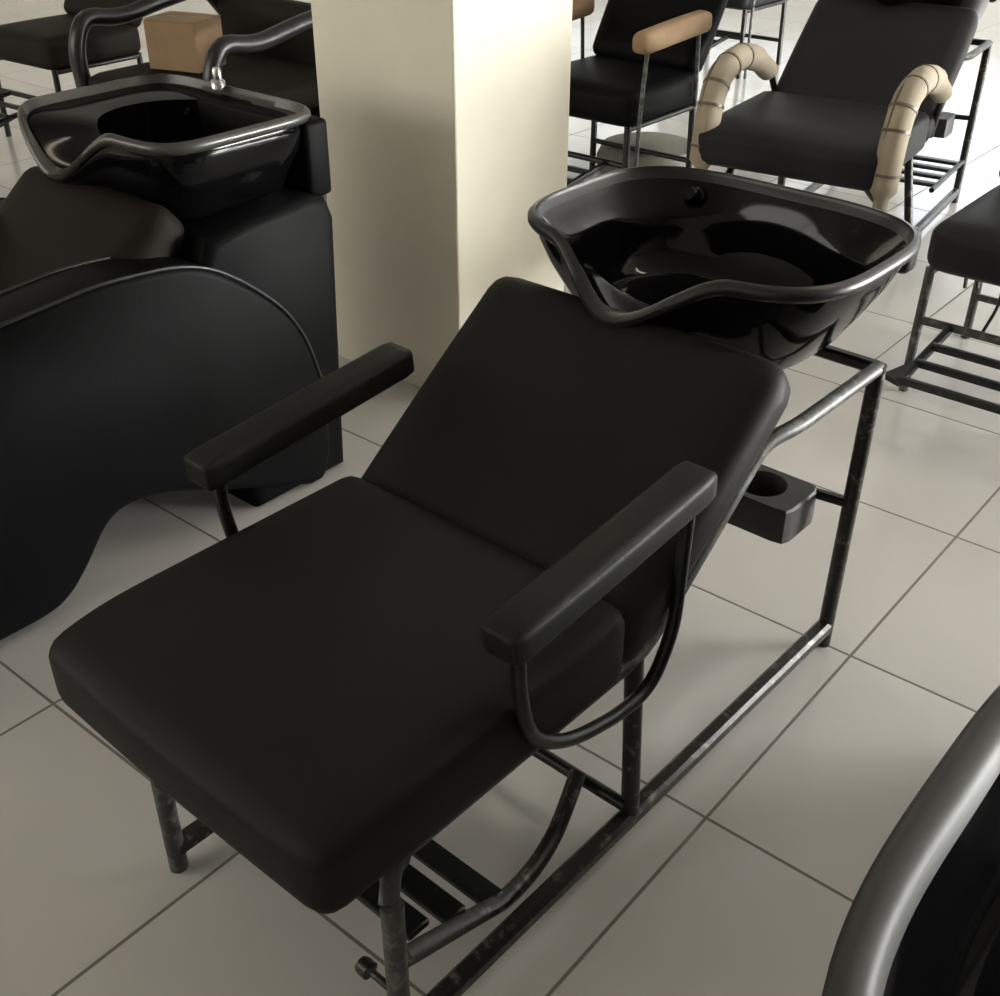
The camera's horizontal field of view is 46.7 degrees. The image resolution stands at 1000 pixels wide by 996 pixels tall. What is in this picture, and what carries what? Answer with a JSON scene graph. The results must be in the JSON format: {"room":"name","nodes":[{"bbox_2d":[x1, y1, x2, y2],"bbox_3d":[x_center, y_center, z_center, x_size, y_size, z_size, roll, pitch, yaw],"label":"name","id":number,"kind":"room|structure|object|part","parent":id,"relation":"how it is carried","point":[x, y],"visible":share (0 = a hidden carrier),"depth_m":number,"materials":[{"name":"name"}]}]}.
{"room":"salon","nodes":[
{"label":"salon","id":0,"kind":"room"},
{"bbox_2d":[311,0,572,387],"bbox_3d":[-0.161,-1.831,2.976,0.535,3.200,0.510,24,39,33],"label":"column","id":1,"kind":"structure","parent":0,"point":[447,121],"depth_m":3.28,"materials":[{"name":"beige paint"}]},
{"bbox_2d":[0,0,999,995],"bbox_3d":[0.222,-1.331,5.318,16.400,0.150,14.900,24,39,33],"label":"floor","id":2,"kind":"structure","parent":0,"point":[745,878],"depth_m":2.29,"materials":[{"name":"tile"}]},
{"bbox_2d":[0,0,142,136],"bbox_3d":[-2.217,-2.360,5.824,0.572,1.050,1.191,22,38,31],"label":"reclining chair","id":3,"kind":"object","parent":2,"relation":"on","point":[42,42],"visible":0.62,"depth_m":5.73,"materials":[{"name":"black leather"}]},
{"bbox_3d":[-2.573,-2.067,5.968,0.035,0.401,0.028,-4,33,-7],"label":"leg","id":4,"kind":"part","parent":3,"relation":"part of","materials":[{"name":"black metal"}]},
{"bbox_3d":[-2.153,-1.898,5.701,0.028,0.401,0.035,-4,33,-7],"label":"leg","id":5,"kind":"part","parent":3,"relation":"part of","materials":[{"name":"black metal"}]},
{"bbox_3d":[-2.211,-2.320,5.860,0.572,0.164,0.576,22,38,31],"label":"seat","id":6,"kind":"part","parent":3,"relation":"part of","materials":[{"name":"black leather"}]},
{"bbox_3d":[-2.003,-2.163,5.774,0.024,0.024,0.500,22,38,31],"label":"rail","id":7,"kind":"part","parent":3,"relation":"part of","materials":[{"name":"black metal"}]},
{"bbox_3d":[-1.975,-2.747,5.960,0.562,0.542,0.385,22,38,31],"label":"backrest","id":8,"kind":"part","parent":3,"relation":"part of","materials":[{"name":"black leather"}]},
{"bbox_3d":[-1.849,-2.114,6.042,0.035,0.401,0.028,-4,33,-7],"label":"leg","id":9,"kind":"part","parent":3,"relation":"part of","materials":[{"name":"black metal"}]},
{"bbox_2d":[0,67,342,639],"bbox_3d":[-1.151,-0.350,2.697,0.750,0.995,1.535,24,39,33],"label":"shampoo chair","id":10,"kind":"object","parent":2,"relation":"on","point":[167,273],"visible":0.96,"depth_m":2.65,"materials":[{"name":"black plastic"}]},
{"bbox_3d":[-1.053,-0.517,2.731,0.572,0.381,0.428,24,39,33],"label":"backrest","id":11,"kind":"part","parent":10,"relation":"part of","materials":[{"name":"black leather"}]},
{"bbox_2d":[17,67,310,221],"bbox_3d":[-0.825,-0.877,2.827,0.650,0.243,0.510,24,39,33],"label":"basin","id":12,"kind":"object","parent":10,"relation":"in","point":[147,147],"depth_m":2.76,"materials":[{"name":"black ceramic"}]},
{"bbox_3d":[-0.960,-0.111,2.565,0.150,0.731,1.412,24,39,33],"label":"panel","id":13,"kind":"part","parent":10,"relation":"part of","materials":[{"name":"black leather"}]},
{"bbox_2d":[68,0,319,116],"bbox_3d":[-1.205,-1.797,5.142,0.992,0.787,0.931,24,39,33],"label":"armchair","id":14,"kind":"object","parent":2,"relation":"on","point":[267,47],"visible":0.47,"depth_m":5.02,"materials":[{"name":"black leather"}]},
{"bbox_3d":[-1.575,-2.087,5.284,0.072,0.450,0.879,24,39,33],"label":"armrest","id":15,"kind":"part","parent":14,"relation":"part of","materials":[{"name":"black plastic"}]},
{"bbox_2d":[142,11,225,73],"bbox_3d":[-1.362,-1.973,5.011,0.260,0.204,0.200,13,34,19],"label":"cardboard box","id":16,"kind":"object","parent":14,"relation":"on","point":[179,41],"visible":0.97,"depth_m":4.93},
{"bbox_3d":[-1.220,-1.819,5.107,0.868,0.152,0.852,24,39,33],"label":"seat","id":17,"kind":"part","parent":14,"relation":"part of","materials":[{"name":"black leather"}]},
{"bbox_3d":[-0.868,-1.772,4.787,0.072,0.450,0.879,24,39,33],"label":"armrest","id":18,"kind":"part","parent":14,"relation":"part of","materials":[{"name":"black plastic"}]},
{"bbox_3d":[-0.958,-2.084,5.312,0.912,0.370,0.159,24,39,33],"label":"backrest","id":19,"kind":"part","parent":14,"relation":"part of","materials":[{"name":"black leather"}]},
{"bbox_2d":[49,166,921,995],"bbox_3d":[0.085,0.071,2.103,0.734,0.919,1.642,25,40,34],"label":"chair","id":20,"kind":"object","parent":2,"relation":"on","point":[328,684],"visible":1,"depth_m":1.87,"materials":[{"name":"black leather"}]},
{"bbox_3d":[-0.566,0.493,1.946,0.033,0.372,0.033,25,40,34],"label":"leg","id":21,"kind":"part","parent":20,"relation":"part of","materials":[{"name":"black metal"}]},
{"bbox_3d":[-0.134,0.347,2.432,0.033,0.033,1.305,25,40,34],"label":"floor rail","id":22,"kind":"part","parent":20,"relation":"part of","materials":[{"name":"black metal"}]},
{"bbox_3d":[-0.331,-0.148,1.977,0.072,0.094,0.468,25,40,34],"label":"armrest","id":23,"kind":"part","parent":20,"relation":"part of","materials":[{"name":"black leather"}]},
{"bbox_3d":[-0.244,0.238,1.780,0.652,0.160,0.656,25,40,34],"label":"seat","id":24,"kind":"part","parent":20,"relation":"part of","materials":[{"name":"black leather"}]},
{"bbox_3d":[-0.177,0.676,1.641,0.058,0.028,0.028,25,40,34],"label":"locking knob","id":25,"kind":"part","parent":20,"relation":"part of","materials":[{"name":"black metal"}]},
{"bbox_3d":[-0.143,0.694,1.629,0.033,0.372,0.033,25,40,34],"label":"leg","id":26,"kind":"part","parent":20,"relation":"part of","materials":[{"name":"black metal"}]},
{"bbox_3d":[0.006,0.608,1.885,0.043,0.183,0.541,19,37,27],"label":"footrest rail","id":27,"kind":"part","parent":20,"relation":"part of","materials":[{"name":"black metal"}]},
{"bbox_3d":[0.101,-0.081,2.039,0.656,0.394,0.488,25,40,34],"label":"backrest","id":28,"kind":"part","parent":20,"relation":"part of","materials":[{"name":"black leather"}]},
{"bbox_3d":[0.151,0.080,1.617,0.072,0.094,0.468,25,40,34],"label":"armrest","id":29,"kind":"part","parent":20,"relation":"part of","materials":[{"name":"black plastic"}]},
{"bbox_3d":[0.278,0.542,2.123,0.033,0.033,1.305,25,40,34],"label":"floor rail","id":30,"kind":"part","parent":20,"relation":"part of","materials":[{"name":"black metal"}]},
{"bbox_3d":[0.227,0.416,1.991,0.050,0.357,0.033,25,40,34],"label":"post","id":31,"kind":"part","parent":20,"relation":"part of","materials":[{"name":"black metal"}]},
{"bbox_2d":[528,166,921,369],"bbox_3d":[0.406,-0.424,2.245,0.698,0.235,0.639,24,39,33],"label":"basin","id":32,"kind":"object","parent":20,"relation":"in","point":[714,270],"depth_m":2.29,"materials":[{"name":"black ceramic"}]},
{"bbox_3d":[0.675,-0.004,2.397,0.101,0.020,0.020,19,37,27],"label":"cup holder arm","id":33,"kind":"part","parent":20,"relation":"part of"},
{"bbox_3d":[0.719,0.033,2.390,0.033,0.676,0.048,25,40,34],"label":"leg","id":34,"kind":"part","parent":20,"relation":"part of","materials":[{"name":"black metal"}]},
{"bbox_2d":[597,132,693,173],"bbox_3d":[0.704,-1.625,5.503,0.490,0.150,0.490,24,39,33],"label":"floor cushion","id":35,"kind":"object","parent":2,"relation":"on","point":[657,141],"visible":0.52,"depth_m":5.39,"materials":[{"name":"fabric"}]},
{"bbox_2d":[567,0,727,186],"bbox_3d":[0.475,-1.808,4.950,0.693,1.050,1.191,24,39,33],"label":"reclining chair","id":36,"kind":"object","parent":2,"relation":"on","point":[647,62],"visible":0.8,"depth_m":4.90,"materials":[{"name":"black leather"}]},
{"bbox_3d":[0.373,-2.018,5.227,0.018,0.311,0.038,24,39,33],"label":"armrest post","id":37,"kind":"part","parent":36,"relation":"part of","materials":[{"name":"metal"}]},
{"bbox_3d":[0.238,-2.085,4.994,0.093,0.109,0.500,24,39,33],"label":"armrest","id":38,"kind":"part","parent":36,"relation":"part of","materials":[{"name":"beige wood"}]},
{"bbox_3d":[0.441,-1.731,5.437,0.028,0.401,0.035,-3,32,-4],"label":"leg","id":39,"kind":"part","parent":36,"relation":"part of","materials":[{"name":"black metal"}]},
{"bbox_3d":[0.521,-1.344,4.825,0.028,0.401,0.035,-3,32,-4],"label":"leg","id":40,"kind":"part","parent":36,"relation":"part of","materials":[{"name":"black metal"}]},
{"bbox_3d":[0.481,-1.767,4.986,0.572,0.164,0.576,24,39,33],"label":"seat","id":41,"kind":"part","parent":36,"relation":"part of","materials":[{"name":"black leather"}]},
{"bbox_3d":[0.573,-1.477,4.745,0.018,0.711,0.053,24,39,33],"label":"armrest post","id":42,"kind":"part","parent":36,"relation":"part of","materials":[{"name":"silver metal"}]},
{"bbox_3d":[0.733,-2.188,5.076,0.562,0.542,0.385,24,39,33],"label":"backrest","id":43,"kind":"part","parent":36,"relation":"part of","materials":[{"name":"black leather"}]},
{"bbox_3d":[0.681,-1.605,4.891,0.024,0.024,0.500,24,39,33],"label":"rail","id":44,"kind":"part","parent":36,"relation":"part of","materials":[{"name":"silver metal"}]},
{"bbox_3d":[0.699,-1.879,4.669,0.093,0.109,0.500,24,39,33],"label":"armrest","id":45,"kind":"part","parent":36,"relation":"part of","materials":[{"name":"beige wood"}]},
{"bbox_3d":[0.845,-1.551,5.153,0.035,0.401,0.028,-3,32,-4],"label":"leg","id":46,"kind":"part","parent":36,"relation":"part of","materials":[{"name":"black metal"}]},
{"bbox_3d":[0.834,-1.813,4.902,0.018,0.311,0.038,24,39,33],"label":"armrest post","id":47,"kind":"part","parent":36,"relation":"part of","materials":[{"name":"silver metal"}]},
{"bbox_2d":[708,0,787,78],"bbox_3d":[1.432,-3.240,7.214,0.692,1.050,1.191,24,39,33],"label":"reclining chair","id":48,"kind":"object","parent":2,"relation":"on","point":[748,6],"visible":0.52,"depth_m":7.10,"materials":[{"name":"black metal"}]},
{"bbox_3d":[1.478,-2.776,7.088,0.028,0.401,0.035,-3,32,-4],"label":"leg","id":49,"kind":"part","parent":48,"relation":"part of","materials":[{"name":"black metal"}]},
{"bbox_3d":[1.530,-2.909,7.008,0.018,0.711,0.053,24,39,33],"label":"armrest post","id":50,"kind":"part","parent":48,"relation":"part of","materials":[{"name":"black metal"}]},
{"bbox_3d":[1.438,-3.199,7.249,0.572,0.164,0.576,24,39,33],"label":"seat","id":51,"kind":"part","parent":48,"relation":"part of","materials":[{"name":"black leather"}]},
{"bbox_3d":[1.638,-3.037,7.155,0.024,0.024,0.500,24,39,33],"label":"rail","id":52,"kind":"part","parent":48,"relation":"part of","materials":[{"name":"black metal"}]},
{"bbox_3d":[1.802,-2.983,7.416,0.035,0.401,0.028,-3,32,-4],"label":"leg","id":53,"kind":"part","parent":48,"relation":"part of","materials":[{"name":"black metal"}]},
{"bbox_2d":[689,0,996,230],"bbox_3d":[1.437,-1.546,4.597,0.769,0.986,1.632,19,37,27],"label":"chair","id":54,"kind":"object","parent":2,"relation":"on","point":[864,85],"visible":0.93,"depth_m":4.35,"materials":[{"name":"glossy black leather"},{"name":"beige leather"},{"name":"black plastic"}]},
{"bbox_3d":[0.887,-1.461,4.375,0.094,0.483,0.627,19,37,27],"label":"armrest","id":55,"kind":"part","parent":54,"relation":"part of","materials":[{"name":"leather"}]},
{"bbox_3d":[1.165,-1.344,4.773,0.033,0.355,0.033,19,37,27],"label":"post","id":56,"kind":"part","parent":54,"relation":"part of","materials":[{"name":"black metal"}]},
{"bbox_3d":[1.154,-1.332,4.262,0.682,0.160,0.656,19,37,27],"label":"seat","id":57,"kind":"part","parent":54,"relation":"part of","materials":[{"name":"black leather"}]},
{"bbox_3d":[1.202,-1.224,4.916,0.033,0.033,1.305,19,37,27],"label":"floor rail","id":58,"kind":"part","parent":54,"relation":"part of","materials":[{"name":"grey metal"}]},
{"bbox_3d":[1.458,-1.694,4.556,0.656,0.431,0.522,19,37,27],"label":"backrest","id":59,"kind":"part","parent":54,"relation":"part of","materials":[{"name":"black leather"}]},
{"bbox_3d":[1.600,-1.193,4.535,0.098,0.361,0.033,19,37,27],"label":"post","id":60,"kind":"part","parent":54,"relation":"part of","materials":[{"name":"metal"}]},
{"bbox_3d":[1.449,-1.266,4.067,0.094,0.483,0.627,19,37,27],"label":"armrest","id":61,"kind":"part","parent":54,"relation":"part of","materials":[{"name":"leather"}]},
{"bbox_2d":[875,0,996,20],"bbox_3d":[1.704,-2.071,4.786,0.708,0.302,0.663,24,39,33],"label":"basin","id":62,"kind":"object","parent":54,"relation":"in","point":[888,10],"depth_m":4.53,"materials":[{"name":"black plastic"}]},
{"bbox_3d":[1.664,-1.064,4.663,0.033,0.033,1.305,19,37,27],"label":"floor rail","id":63,"kind":"part","parent":54,"relation":"part of","materials":[{"name":"grey metal"}]},
{"bbox_3d":[1.891,-1.364,4.888,0.022,0.022,0.500,19,37,27],"label":"shelf rail","id":64,"kind":"part","parent":54,"relation":"part of","materials":[{"name":"black metal"}]},
{"bbox_3d":[1.978,-1.639,4.982,0.101,0.020,0.020,14,35,20],"label":"cup holder arm","id":65,"kind":"part","parent":54,"relation":"part of"},
{"bbox_3d":[2.025,-1.605,4.981,0.033,0.676,0.048,19,37,27],"label":"leg","id":66,"kind":"part","parent":54,"relation":"part of","materials":[{"name":"black metal"}]},
{"bbox_2d":[822,685,999,995],"bbox_3d":[0.937,0.571,1.328,0.750,0.901,1.750,24,39,33],"label":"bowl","id":67,"kind":"object","parent":2,"relation":"on","point":[923,919],"visible":1,"depth_m":0.94,"materials":[{"name":"black plastic"}]},
{"bbox_2d":[885,171,999,414],"bbox_3d":[1.616,-0.791,3.343,0.572,1.050,1.191,24,39,33],"label":"reclining chair","id":68,"kind":"object","parent":2,"relation":"on","point":[966,245],"visible":1,"depth_m":3.30,"materials":[{"name":"black leather"}]},
{"bbox_3d":[1.260,-0.507,3.502,0.035,0.401,0.028,-3,32,-4],"label":"leg","id":69,"kind":"part","parent":68,"relation":"part of","materials":[{"name":"black metal"}]},
{"bbox_3d":[1.623,-0.750,3.378,0.572,0.164,0.576,24,39,33],"label":"seat","id":70,"kind":"part","parent":68,"relation":"part of","materials":[{"name":"black leather"}]},
{"bbox_3d":[1.583,-0.714,3.829,0.028,0.401,0.035,-3,32,-4],"label":"leg","id":71,"kind":"part","parent":68,"relation":"part of","materials":[{"name":"black metal"}]}
]}

